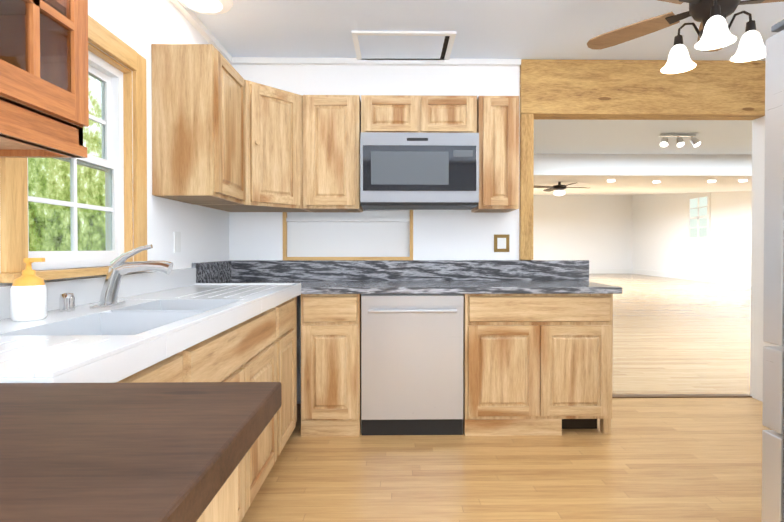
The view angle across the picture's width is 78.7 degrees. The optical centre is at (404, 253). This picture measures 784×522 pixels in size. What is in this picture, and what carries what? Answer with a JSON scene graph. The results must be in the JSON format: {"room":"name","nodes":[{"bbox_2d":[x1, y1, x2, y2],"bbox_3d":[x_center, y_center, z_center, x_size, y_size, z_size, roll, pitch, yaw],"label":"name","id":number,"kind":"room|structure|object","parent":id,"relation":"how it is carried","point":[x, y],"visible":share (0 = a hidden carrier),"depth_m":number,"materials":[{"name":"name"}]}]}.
{"room":"kitchen","nodes":[
{"label":"kitchen","id":0,"kind":"room"},
{"bbox_2d":[0,0,228,285],"bbox_3d":[-1.313,-0.130,1.051,0.120,2.540,5.180,0,1,-1],"label":"wall","id":1,"kind":"structure","parent":0,"point":[140,27],"depth_m":2.52,"materials":[{"name":"white paint"}]},
{"bbox_2d":[0,0,88,157],"bbox_3d":[-1.070,-0.769,0.982,0.360,0.980,0.850,0,1,-1],"label":"upper cabinet","id":2,"kind":"object","parent":1,"relation":"attached to","point":[44,102],"visible":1,"depth_m":1.30,"materials":[{"name":"brown wood"}]},
{"bbox_2d":[0,15,149,282],"bbox_3d":[-1.286,-0.426,1.904,0.160,1.025,0.882,0,1,-1],"label":"kitchen window","id":3,"kind":"structure","parent":1,"relation":"in","point":[110,162],"depth_m":2.08,"materials":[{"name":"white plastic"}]},
{"bbox_2d":[174,232,180,251],"bbox_3d":[-1.273,-0.065,2.680,0.006,0.115,0.075,0,1,-1],"label":"outlet","id":4,"kind":"object","parent":1,"relation":"attached to","point":[177,241],"visible":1,"depth_m":2.67,"materials":[{"name":"white plastic"}]},
{"bbox_2d":[151,44,245,203],"bbox_3d":[-1.113,-0.676,2.657,0.323,0.762,0.498,0,1,-1],"label":"upper cabinet","id":5,"kind":"object","parent":1,"relation":"attached to","point":[198,123],"visible":0.98,"depth_m":2.41,"materials":[{"name":"brown wood"}]},
{"bbox_2d":[170,0,233,64],"bbox_3d":[-1.234,-1.380,1.038,0.040,0.040,4.940,0,1,-1],"label":"crown molding","id":6,"kind":"structure","parent":1,"relation":"attached to","point":[194,20],"depth_m":2.96,"materials":[{"name":"white wood"}]},
{"bbox_2d":[229,65,519,403],"bbox_3d":[-0.217,-0.158,3.597,2.145,2.540,0.120,0,1,-1],"label":"wall","id":7,"kind":"structure","parent":0,"point":[453,234],"depth_m":3.54,"materials":[{"name":"white paint"}]},
{"bbox_2d":[195,80,309,211],"bbox_3d":[-0.982,-0.682,3.214,0.601,0.762,0.608,0,1,-1],"label":"upper cabinet","id":8,"kind":"object","parent":7,"relation":"attached to","point":[274,149],"visible":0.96,"depth_m":3.04,"materials":[{"name":"brown wood"}]},
{"bbox_2d":[303,95,362,211],"bbox_3d":[-0.493,-0.684,3.356,0.378,0.762,0.338,0,1,-1],"label":"upper cabinet","id":9,"kind":"object","parent":7,"relation":"attached to","point":[331,150],"visible":0.98,"depth_m":3.19,"materials":[{"name":"brown wood"}]},
{"bbox_2d":[283,210,412,259],"bbox_3d":[-0.415,-0.137,3.545,0.962,0.373,0.038,0,1,-1],"label":"trim","id":10,"kind":"structure","parent":7,"relation":"attached to","point":[285,257],"depth_m":3.53,"materials":[{"name":"brown wood"}]},
{"bbox_2d":[233,57,520,65],"bbox_3d":[-0.186,-1.407,3.504,2.085,0.040,0.040,0,1,-1],"label":"crown molding","id":11,"kind":"structure","parent":7,"relation":"attached to","point":[236,60],"depth_m":3.49,"materials":[{"name":"white wood"}]},
{"bbox_2d":[361,95,476,132],"bbox_3d":[0.098,-0.931,3.362,0.780,0.267,0.338,0,1,-1],"label":"upper cabinet","id":12,"kind":"object","parent":7,"relation":"attached to","point":[416,114],"visible":0.88,"depth_m":3.20,"materials":[{"name":"brown wood"}]},
{"bbox_2d":[360,132,478,209],"bbox_3d":[0.099,-0.558,3.332,0.780,0.477,0.405,0,1,-1],"label":"microwave","id":13,"kind":"object","parent":12,"relation":"attached to","point":[419,171],"visible":1,"depth_m":3.13,"materials":[{"name":"grey metal"}]},
{"bbox_2d":[471,96,518,212],"bbox_3d":[0.637,-0.684,3.372,0.273,0.762,0.338,0,1,-1],"label":"upper cabinet","id":14,"kind":"object","parent":7,"relation":"attached to","point":[498,124],"visible":0.98,"depth_m":3.21,"materials":[{"name":"brown wood"}]},
{"bbox_2d":[494,235,509,251],"bbox_3d":[0.723,-0.077,3.546,0.115,0.130,0.009,0,1,-1],"label":"outlet","id":15,"kind":"object","parent":7,"relation":"attached to","point":[501,243],"visible":1,"depth_m":3.54,"materials":[{"name":"brown wood"}]},
{"bbox_2d":[193,0,783,60],"bbox_3d":[0.737,-1.430,1.066,4.220,0.060,5.180,0,1,-1],"label":"ceiling","id":16,"kind":"structure","parent":0,"point":[532,29],"depth_m":2.98,"materials":[{"name":"white paint"}]},
{"bbox_2d":[178,0,232,14],"bbox_3d":[-1.106,-1.393,2.630,0.310,0.046,0.310,0,1,-1],"label":"ceiling light","id":17,"kind":"object","parent":16,"relation":"attached to","point":[213,7],"visible":0.96,"depth_m":2.65,"materials":[{"name":"white glass"}]},
{"bbox_2d":[351,31,455,59],"bbox_3d":[-0.006,-1.417,3.286,0.670,0.014,0.470,0,1,-1],"label":"attic hatch","id":18,"kind":"structure","parent":16,"relation":"attached to","point":[407,45],"depth_m":3.24,"materials":[{"name":"white"}]},
{"bbox_2d":[587,0,783,73],"bbox_3d":[1.512,-1.184,2.267,1.228,0.456,1.201,0,1,-1],"label":"kitchen ceiling fan","id":19,"kind":"object","parent":16,"relation":"hanging from","point":[714,33],"visible":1,"depth_m":2.33,"materials":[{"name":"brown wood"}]},
{"bbox_2d":[241,274,771,521],"bbox_3d":[4.604,1.070,10.231,12.220,0.060,23.340,0,1,-1],"label":"floor","id":20,"kind":"structure","parent":0,"point":[673,460],"depth_m":2.63,"materials":[{"name":"brown wood"}]},
{"bbox_2d":[116,362,159,382],"bbox_3d":[-0.927,0.704,0.978,0.640,0.874,0.355,0,1,-1],"label":"base cabinet","id":21,"kind":"object","parent":20,"relation":"on","point":[152,373],"depth_m":1.14,"materials":[{"name":"brown wood"}]},
{"bbox_2d":[160,340,263,521],"bbox_3d":[-0.937,0.764,1.616,0.640,0.740,0.920,0,1,-1],"label":"base cabinet","id":22,"kind":"object","parent":20,"relation":"on","point":[261,347],"depth_m":1.75,"materials":[{"name":"brown wood"}]},
{"bbox_2d":[196,466,237,521],"bbox_3d":[-0.727,0.709,-0.137,1.010,0.888,1.630,0,1,-1],"label":"base cabinet","id":23,"kind":"object","parent":20,"relation":"on","point":[222,506],"depth_m":0.63,"materials":[{"name":"brown wood"}]},
{"bbox_2d":[0,382,281,521],"bbox_3d":[-0.711,0.242,-0.112,1.044,0.042,1.790,0,1,-1],"label":"countertop","id":24,"kind":"structure","parent":23,"relation":"on","point":[132,452],"depth_m":0.54,"materials":[{"name":"brown wood"}]},
{"bbox_2d":[206,303,283,480],"bbox_3d":[-0.946,0.690,2.255,0.640,0.874,0.360,0,1,-1],"label":"base cabinet","id":25,"kind":"object","parent":20,"relation":"on","point":[268,326],"depth_m":2.25,"materials":[{"name":"brown wood"}]},
{"bbox_2d":[0,268,300,382],"bbox_3d":[-0.933,0.235,1.833,0.657,0.277,2.075,0,1,-1],"label":"countertop","id":26,"kind":"structure","parent":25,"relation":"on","point":[156,317],"depth_m":1.49,"materials":[{"name":"white stone"}]},
{"bbox_2d":[10,258,46,320],"bbox_3d":[-1.143,0.107,1.456,0.089,0.188,0.088,0,1,-1],"label":"soap dispenser bottle","id":27,"kind":"object","parent":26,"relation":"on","point":[28,295],"visible":1,"depth_m":1.43,"materials":[{"name":"white plastic"}]},
{"bbox_2d":[59,293,74,311],"bbox_3d":[-1.162,0.167,1.646,0.044,0.064,0.044,0,1,-1],"label":"chrome air gap","id":28,"kind":"object","parent":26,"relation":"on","point":[66,302],"visible":1,"depth_m":1.63,"materials":[{"name":"silver metal"}]},
{"bbox_2d":[90,244,172,308],"bbox_3d":[-1.018,0.081,1.807,0.263,0.232,0.200,0,1,-1],"label":"faucet","id":29,"kind":"object","parent":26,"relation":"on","point":[119,267],"visible":1,"depth_m":1.80,"materials":[{"name":"silver metal"}]},
{"bbox_2d":[284,296,296,445],"bbox_3d":[-0.952,0.686,2.648,0.640,0.874,0.525,0,1,-1],"label":"base cabinet","id":30,"kind":"object","parent":20,"relation":"on","point":[290,306],"depth_m":2.66,"materials":[{"name":"brown wood"}]},
{"bbox_2d":[301,294,360,436],"bbox_3d":[-0.456,0.680,3.208,0.360,0.874,0.612,0,1,-1],"label":"base cabinet","id":31,"kind":"object","parent":20,"relation":"on","point":[330,365],"visible":1,"depth_m":2.90,"materials":[{"name":"brown wood"}]},
{"bbox_2d":[361,294,463,434],"bbox_3d":[0.046,0.682,3.194,0.632,0.870,0.655,0,1,-1],"label":"stainless steel dishwasher","id":32,"kind":"object","parent":20,"relation":"on","point":[411,364],"visible":0.88,"depth_m":2.92,"materials":[{"name":"grey metal"}]},
{"bbox_2d":[519,114,533,259],"bbox_3d":[0.903,0.043,3.595,0.095,2.139,0.160,0,1,-1],"label":"post","id":33,"kind":"object","parent":20,"relation":"on","point":[526,186],"visible":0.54,"depth_m":3.51,"materials":[{"name":"brown wood"}]},
{"bbox_2d":[463,294,612,435],"bbox_3d":[0.824,0.680,3.227,0.913,0.874,0.612,0,1,-1],"label":"base cabinet","id":34,"kind":"object","parent":20,"relation":"on","point":[536,364],"visible":0.94,"depth_m":2.92,"materials":[{"name":"brown wood"}]},
{"bbox_2d":[192,260,622,293],"bbox_3d":[0.047,0.147,3.215,2.658,0.188,0.653,0,1,-1],"label":"countertop","id":35,"kind":"structure","parent":34,"relation":"on","point":[441,276],"depth_m":3.51,"materials":[{"name":"grey stone"}]},
{"bbox_2d":[612,394,751,397],"bbox_3d":[1.819,1.107,3.713,1.740,0.008,0.065,0,1,-1],"label":"threshold","id":36,"kind":"object","parent":20,"relation":"on","point":[679,395],"depth_m":3.72,"materials":[{"name":"brown wood"}]},
{"bbox_2d":[762,19,783,521],"bbox_3d":[1.483,0.252,0.988,0.910,1.778,0.884,0,1,-1],"label":"refrigerator","id":37,"kind":"object","parent":20,"relation":"on","point":[773,420],"visible":1,"depth_m":1.33,"materials":[{"name":"grey metal"}]},
{"bbox_2d":[533,195,631,268],"bbox_3d":[4.435,-0.977,21.818,12.220,3.780,0.120,0,1,-1],"label":"wall","id":38,"kind":"structure","parent":0,"point":[595,231],"depth_m":21.81,"materials":[{"name":"white paint"}]},
{"bbox_2d":[520,59,764,119],"bbox_3d":[1.773,-1.227,3.594,1.835,0.399,0.160,0,1,-1],"label":"header beam","id":39,"kind":"structure","parent":0,"point":[627,89],"depth_m":3.52,"materials":[{"name":"brown wood"}]},
{"bbox_2d":[534,119,751,194],"bbox_3d":[4.567,-1.922,12.729,12.220,1.410,18.040,0,1,-1],"label":"ceiling","id":40,"kind":"structure","parent":0,"point":[631,157],"depth_m":7.02,"materials":[{"name":"white paint"}]},
{"bbox_2d":[534,182,585,195],"bbox_3d":[2.903,-1.218,8.931,0.878,0.285,0.878,0,1,36],"label":"room ceiling fan","id":41,"kind":"object","parent":40,"relation":"hanging from","point":[559,187],"visible":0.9,"depth_m":8.87,"materials":[{"name":"black metal"}]},
{"bbox_2d":[660,134,700,146],"bbox_3d":[3.319,-1.368,5.755,0.484,0.166,0.120,0,1,-1],"label":"light","id":42,"kind":"object","parent":40,"relation":"attached to","point":[694,141],"visible":1,"depth_m":5.75,"materials":[{"name":"silver metal"}]},
{"bbox_2d":[632,191,751,278],"bbox_3d":[10.617,-0.878,12.828,0.120,3.780,18.040,0,1,-1],"label":"wall","id":43,"kind":"structure","parent":0,"point":[660,242],"depth_m":17.63,"materials":[{"name":"white paint"}]},
{"bbox_2d":[589,269,750,285],"bbox_3d":[4.508,0.902,12.758,12.100,0.220,18.040,0,1,-1],"label":"baseboard","id":44,"kind":"structure","parent":43,"relation":"attached to","point":[727,280],"depth_m":18.14,"materials":[{"name":"white wood"}]},
{"bbox_2d":[687,192,710,240],"bbox_3d":[10.471,-1.284,16.992,0.050,1.640,1.240,0,1,-1],"label":"living room window","id":45,"kind":"structure","parent":43,"relation":"in","point":[698,217],"depth_m":16.95,"materials":[{"name":"white glass"}]},
{"bbox_2d":[750,116,778,401],"bbox_3d":[2.787,-0.130,1.110,0.120,2.540,5.180,0,1,-1],"label":"wall","id":46,"kind":"structure","parent":0,"point":[758,343],"depth_m":3.64,"materials":[{"name":"white paint"}]},
{"label":"outside","id":47,"kind":"structure","parent":0,"visible":0},
{"bbox_2d":[28,75,105,250],"bbox_3d":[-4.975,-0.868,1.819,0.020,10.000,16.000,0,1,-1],"label":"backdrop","id":48,"kind":"structure","parent":47,"point":[31,177],"depth_m":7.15,"materials":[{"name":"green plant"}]}
]}

